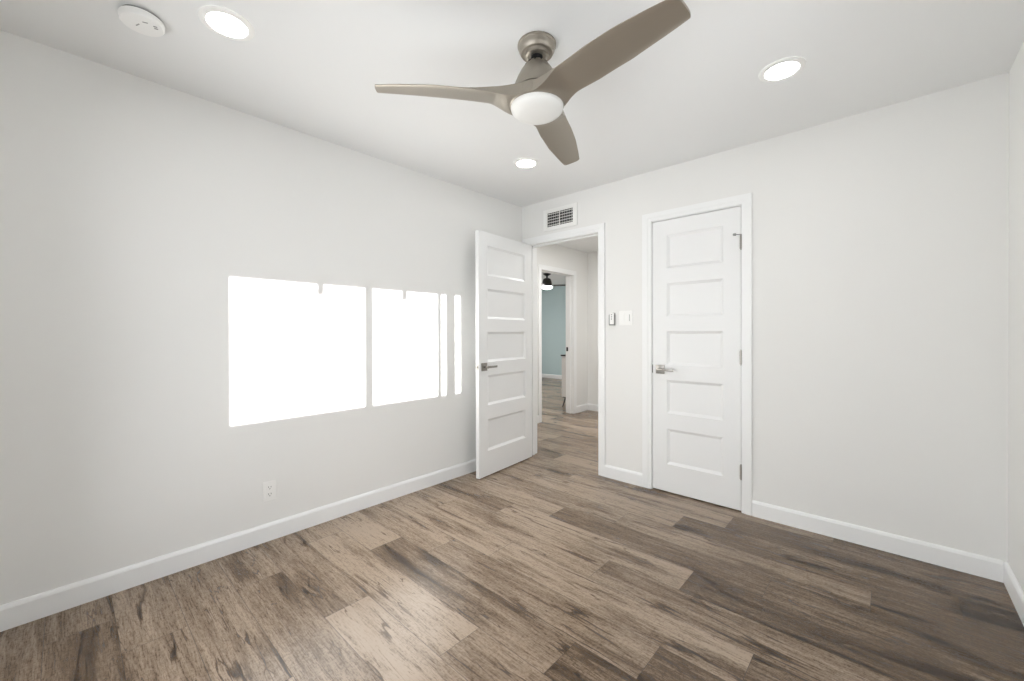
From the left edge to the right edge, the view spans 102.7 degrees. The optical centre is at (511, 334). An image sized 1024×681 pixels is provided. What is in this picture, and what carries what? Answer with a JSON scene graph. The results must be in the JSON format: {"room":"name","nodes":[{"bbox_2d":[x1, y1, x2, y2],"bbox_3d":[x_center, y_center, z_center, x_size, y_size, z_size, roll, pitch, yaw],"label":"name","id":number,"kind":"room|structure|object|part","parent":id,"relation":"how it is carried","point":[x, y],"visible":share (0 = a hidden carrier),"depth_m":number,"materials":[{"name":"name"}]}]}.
{"room":"empty bedroom","nodes":[
{"label":"empty bedroom","id":0,"kind":"room"},
{"bbox_2d":[0,30,521,604],"bbox_3d":[-1.081,-0.025,2.837,0.120,2.440,3.610,0,0,43],"label":"wall","id":1,"kind":"structure","parent":0,"point":[204,303],"depth_m":2.12,"materials":[{"name":"white paint"}]},
{"bbox_2d":[0,459,475,631],"bbox_3d":[-1.028,1.144,2.797,0.014,0.102,3.368,0,0,43],"label":"baseboard","id":2,"kind":"structure","parent":1,"relation":"attached to","point":[13,614],"depth_m":2.12,"materials":[{"name":"white paint"}]},
{"bbox_2d":[263,479,275,501],"bbox_3d":[-1.411,0.910,2.384,0.008,0.114,0.070,0,0,43],"label":"wall outlet","id":3,"kind":"object","parent":1,"relation":"attached to","point":[269,487],"visible":1,"depth_m":2.38,"materials":[{"name":"white plastic"}]},
{"bbox_2d":[475,230,531,478],"bbox_3d":[-0.058,0.162,3.656,0.142,2.033,0.787,0,0,36],"label":"door","id":4,"kind":"structure","parent":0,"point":[503,266],"depth_m":3.60,"materials":[{"name":"white paint"}]},
{"bbox_3d":[-0.187,0.268,3.404,0.052,0.066,0.148,0,0,37],"label":"handle","id":5,"kind":"part","parent":4,"relation":"part of","materials":[{"name":"silver metal"}]},
{"bbox_2d":[0,377,1023,680],"bbox_3d":[0.087,1.220,5.628,8.630,0.080,9.290,0,0,43],"label":"floor","id":6,"kind":"structure","parent":0,"point":[543,566],"depth_m":1.83,"materials":[{"name":"beige wood"}]},
{"bbox_2d":[561,354,565,406],"bbox_3d":[1.198,0.748,6.839,0.332,0.845,0.860,0,0,43],"label":"base cabinet","id":7,"kind":"object","parent":6,"relation":"on","point":[563,355],"visible":0.09,"depth_m":6.60,"materials":[{"name":"grey wood"}]},
{"bbox_2d":[0,0,1023,284],"bbox_3d":[0.081,-1.300,5.617,8.630,0.080,9.290,0,0,43],"label":"ceiling","id":8,"kind":"structure","parent":0,"point":[310,67],"depth_m":1.90,"materials":[{"name":"white paint"}]},
{"bbox_2d":[118,4,164,36],"bbox_3d":[-1.442,-1.220,1.596,0.137,0.035,0.137,0,0,43],"label":"smoke detector","id":9,"kind":"object","parent":8,"relation":"attached to","point":[138,19],"visible":1,"depth_m":1.57,"materials":[{"name":"grey plastic"}]},
{"bbox_2d":[198,5,254,40],"bbox_3d":[-1.135,-1.235,1.633,0.188,0.008,0.188,0,0,43],"label":"recessed light","id":10,"kind":"object","parent":8,"relation":"in","point":[224,22],"visible":1,"depth_m":1.62,"materials":[{"name":"white plastic"}]},
{"bbox_2d":[513,158,538,168],"bbox_3d":[0.102,-1.244,2.981,0.188,0.008,0.188,0,0,43],"label":"recessed light","id":11,"kind":"object","parent":8,"relation":"in","point":[525,163],"visible":1,"depth_m":2.97,"materials":[{"name":"white"}]},
{"bbox_2d":[375,0,690,164],"bbox_3d":[0.216,-1.087,1.716,1.107,0.312,1.172,0,0,43],"label":"ceiling fan","id":12,"kind":"object","parent":8,"relation":"hanging from","point":[538,97],"visible":1,"depth_m":1.65,"materials":[{"name":"beige wood"}]},
{"bbox_3d":[-0.259,-1.001,1.699,0.591,0.050,0.182,0,0,-9],"label":"blade","id":13,"kind":"part","parent":12,"relation":"part of","materials":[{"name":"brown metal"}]},
{"bbox_3d":[0.107,-0.953,1.756,0.224,0.044,0.224,0,0,43],"label":"lamp shade","id":14,"kind":"part","parent":12,"relation":"part of","materials":[{"name":"white glass"}]},
{"bbox_3d":[0.241,-1.004,2.101,0.182,0.050,0.591,0,0,21],"label":"blade","id":15,"kind":"part","parent":12,"relation":"part of","materials":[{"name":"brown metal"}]},
{"bbox_3d":[0.339,-1.001,1.467,0.182,0.050,0.591,0,0,-39],"label":"blade","id":16,"kind":"part","parent":12,"relation":"part of","materials":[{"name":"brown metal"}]},
{"bbox_2d":[542,273,565,289],"bbox_3d":[0.649,-1.110,8.529,1.012,0.330,0.923,0,0,43],"label":"ceiling fan","id":17,"kind":"object","parent":8,"relation":"hanging from","point":[547,283],"visible":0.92,"depth_m":8.52,"materials":[{"name":"black metal"}]},
{"bbox_3d":[0.735,-0.979,8.595,0.236,0.068,0.236,0,0,43],"label":"lamp shade","id":18,"kind":"part","parent":17,"relation":"part of","materials":[{"name":"white glass"}]},
{"bbox_2d":[759,56,805,82],"bbox_3d":[1.271,-1.243,1.929,0.188,0.008,0.188,0,0,43],"label":"recessed light","id":19,"kind":"object","parent":8,"relation":"in","point":[785,68],"visible":1,"depth_m":1.92,"materials":[{"name":"white plastic"}]},
{"bbox_2d":[542,284,565,374],"bbox_3d":[1.690,-0.065,10.264,4.520,2.440,0.120,0,0,43],"label":"wall","id":20,"kind":"structure","parent":0,"point":[554,299],"depth_m":10.73,"materials":[{"name":"blue paint"}]},
{"bbox_2d":[542,374,561,378],"bbox_3d":[1.606,1.104,10.257,4.389,0.102,0.014,0,0,43],"label":"baseboard","id":21,"kind":"structure","parent":20,"relation":"attached to","point":[543,375],"depth_m":10.76,"materials":[{"name":"white paint"}]},
{"bbox_2d":[537,244,587,414],"bbox_3d":[1.620,-0.048,6.446,0.780,2.440,5.600,0,0,43],"label":"wall","id":22,"kind":"structure","parent":0,"point":[554,255],"depth_m":6.19,"materials":[{"name":"white paint"}]},
{"bbox_2d":[538,264,576,422],"bbox_3d":[0.606,0.119,5.831,0.148,2.116,0.900,0,0,43],"label":"door frame","id":23,"kind":"structure","parent":22,"relation":"attached to","point":[571,306],"depth_m":6.08,"materials":[{"name":"white paint"}]},
{"bbox_2d":[537,403,597,422],"bbox_3d":[1.114,1.129,4.869,1.928,0.102,2.299,0,0,43],"label":"baseboard","id":24,"kind":"structure","parent":22,"relation":"attached to","point":[593,407],"depth_m":6.26,"materials":[{"name":"white paint"}]},
{"bbox_2d":[588,251,597,404],"bbox_3d":[1.966,-0.046,5.721,2.030,2.440,0.120,0,0,43],"label":"wall","id":25,"kind":"structure","parent":0,"point":[592,256],"depth_m":6.30,"materials":[{"name":"white paint"}]},
{"bbox_2d":[522,72,1008,562],"bbox_3d":[1.333,-0.032,2.990,3.230,2.440,0.120,0,0,43],"label":"wall","id":26,"kind":"structure","parent":0,"point":[880,236],"depth_m":2.29,"materials":[{"name":"white paint"}]},
{"bbox_2d":[543,202,577,231],"bbox_3d":[0.434,-1.061,3.718,0.372,0.196,0.013,0,0,43],"label":"air vent","id":27,"kind":"object","parent":26,"relation":"in","point":[564,216],"visible":1,"depth_m":3.71,"materials":[{"name":"white plastic"}]},
{"bbox_2d":[522,223,604,476],"bbox_3d":[0.488,0.128,3.769,0.904,2.116,0.148,0,0,43],"label":"door frame","id":28,"kind":"structure","parent":26,"relation":"attached to","point":[596,230],"depth_m":3.48,"materials":[{"name":"white paint"}]},
{"bbox_2d":[619,310,632,324],"bbox_3d":[0.912,-0.133,3.286,0.116,0.117,0.011,0,0,43],"label":"light switch","id":29,"kind":"object","parent":26,"relation":"attached to","point":[625,317],"visible":1,"depth_m":3.28,"materials":[{"name":"white plastic"}]},
{"bbox_2d":[652,206,741,510],"bbox_3d":[1.303,0.162,2.929,0.624,2.034,0.087,0,0,43],"label":"door","id":30,"kind":"structure","parent":26,"relation":"in","point":[697,352],"depth_m":2.92,"materials":[{"name":"white paint"}]},
{"bbox_3d":[1.137,0.263,3.057,0.148,0.066,0.052,0,0,43],"label":"handle","id":31,"kind":"part","parent":30,"relation":"part of","materials":[{"name":"silver metal"}]},
{"bbox_2d":[642,193,751,515],"bbox_3d":[1.340,0.130,2.987,0.752,2.115,0.148,0,0,43],"label":"door frame","id":32,"kind":"structure","parent":26,"relation":"attached to","point":[744,200],"depth_m":2.91,"materials":[{"name":"white paint"}]},
{"bbox_2d":[605,464,1003,582],"bbox_3d":[1.567,1.138,2.691,2.147,0.102,0.014,0,0,43],"label":"baseboard","id":33,"kind":"structure","parent":26,"relation":"attached to","point":[959,560],"depth_m":2.27,"materials":[{"name":"white paint"}]},
{"bbox_3d":[0.823,-0.124,3.366,0.052,0.100,0.014,0,0,43],"label":"remote holder","id":34,"kind":"object","parent":26,"relation":"attached to","visible":0},
{"bbox_2d":[610,312,613,323],"bbox_3d":[0.821,-0.132,3.364,0.038,0.096,0.012,0,0,43],"label":"remote","id":35,"kind":"object","parent":34,"relation":"in","point":[612,313],"visible":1,"depth_m":3.36,"materials":[{"name":"white plastic"}]},
{"bbox_2d":[1008,42,1023,591],"bbox_3d":[1.247,-0.021,0.619,0.150,2.440,3.490,0,0,43],"label":"wall","id":36,"kind":"structure","parent":0,"point":[1016,73],"depth_m":1.84,"materials":[{"name":"white paint"}]},
{"bbox_2d":[1003,561,1023,625],"bbox_3d":[1.230,1.147,0.725,0.014,0.102,3.368,0,0,43],"label":"baseboard","id":37,"kind":"structure","parent":36,"relation":"attached to","point":[1012,585],"depth_m":1.80,"materials":[{"name":"white paint"}]}
]}

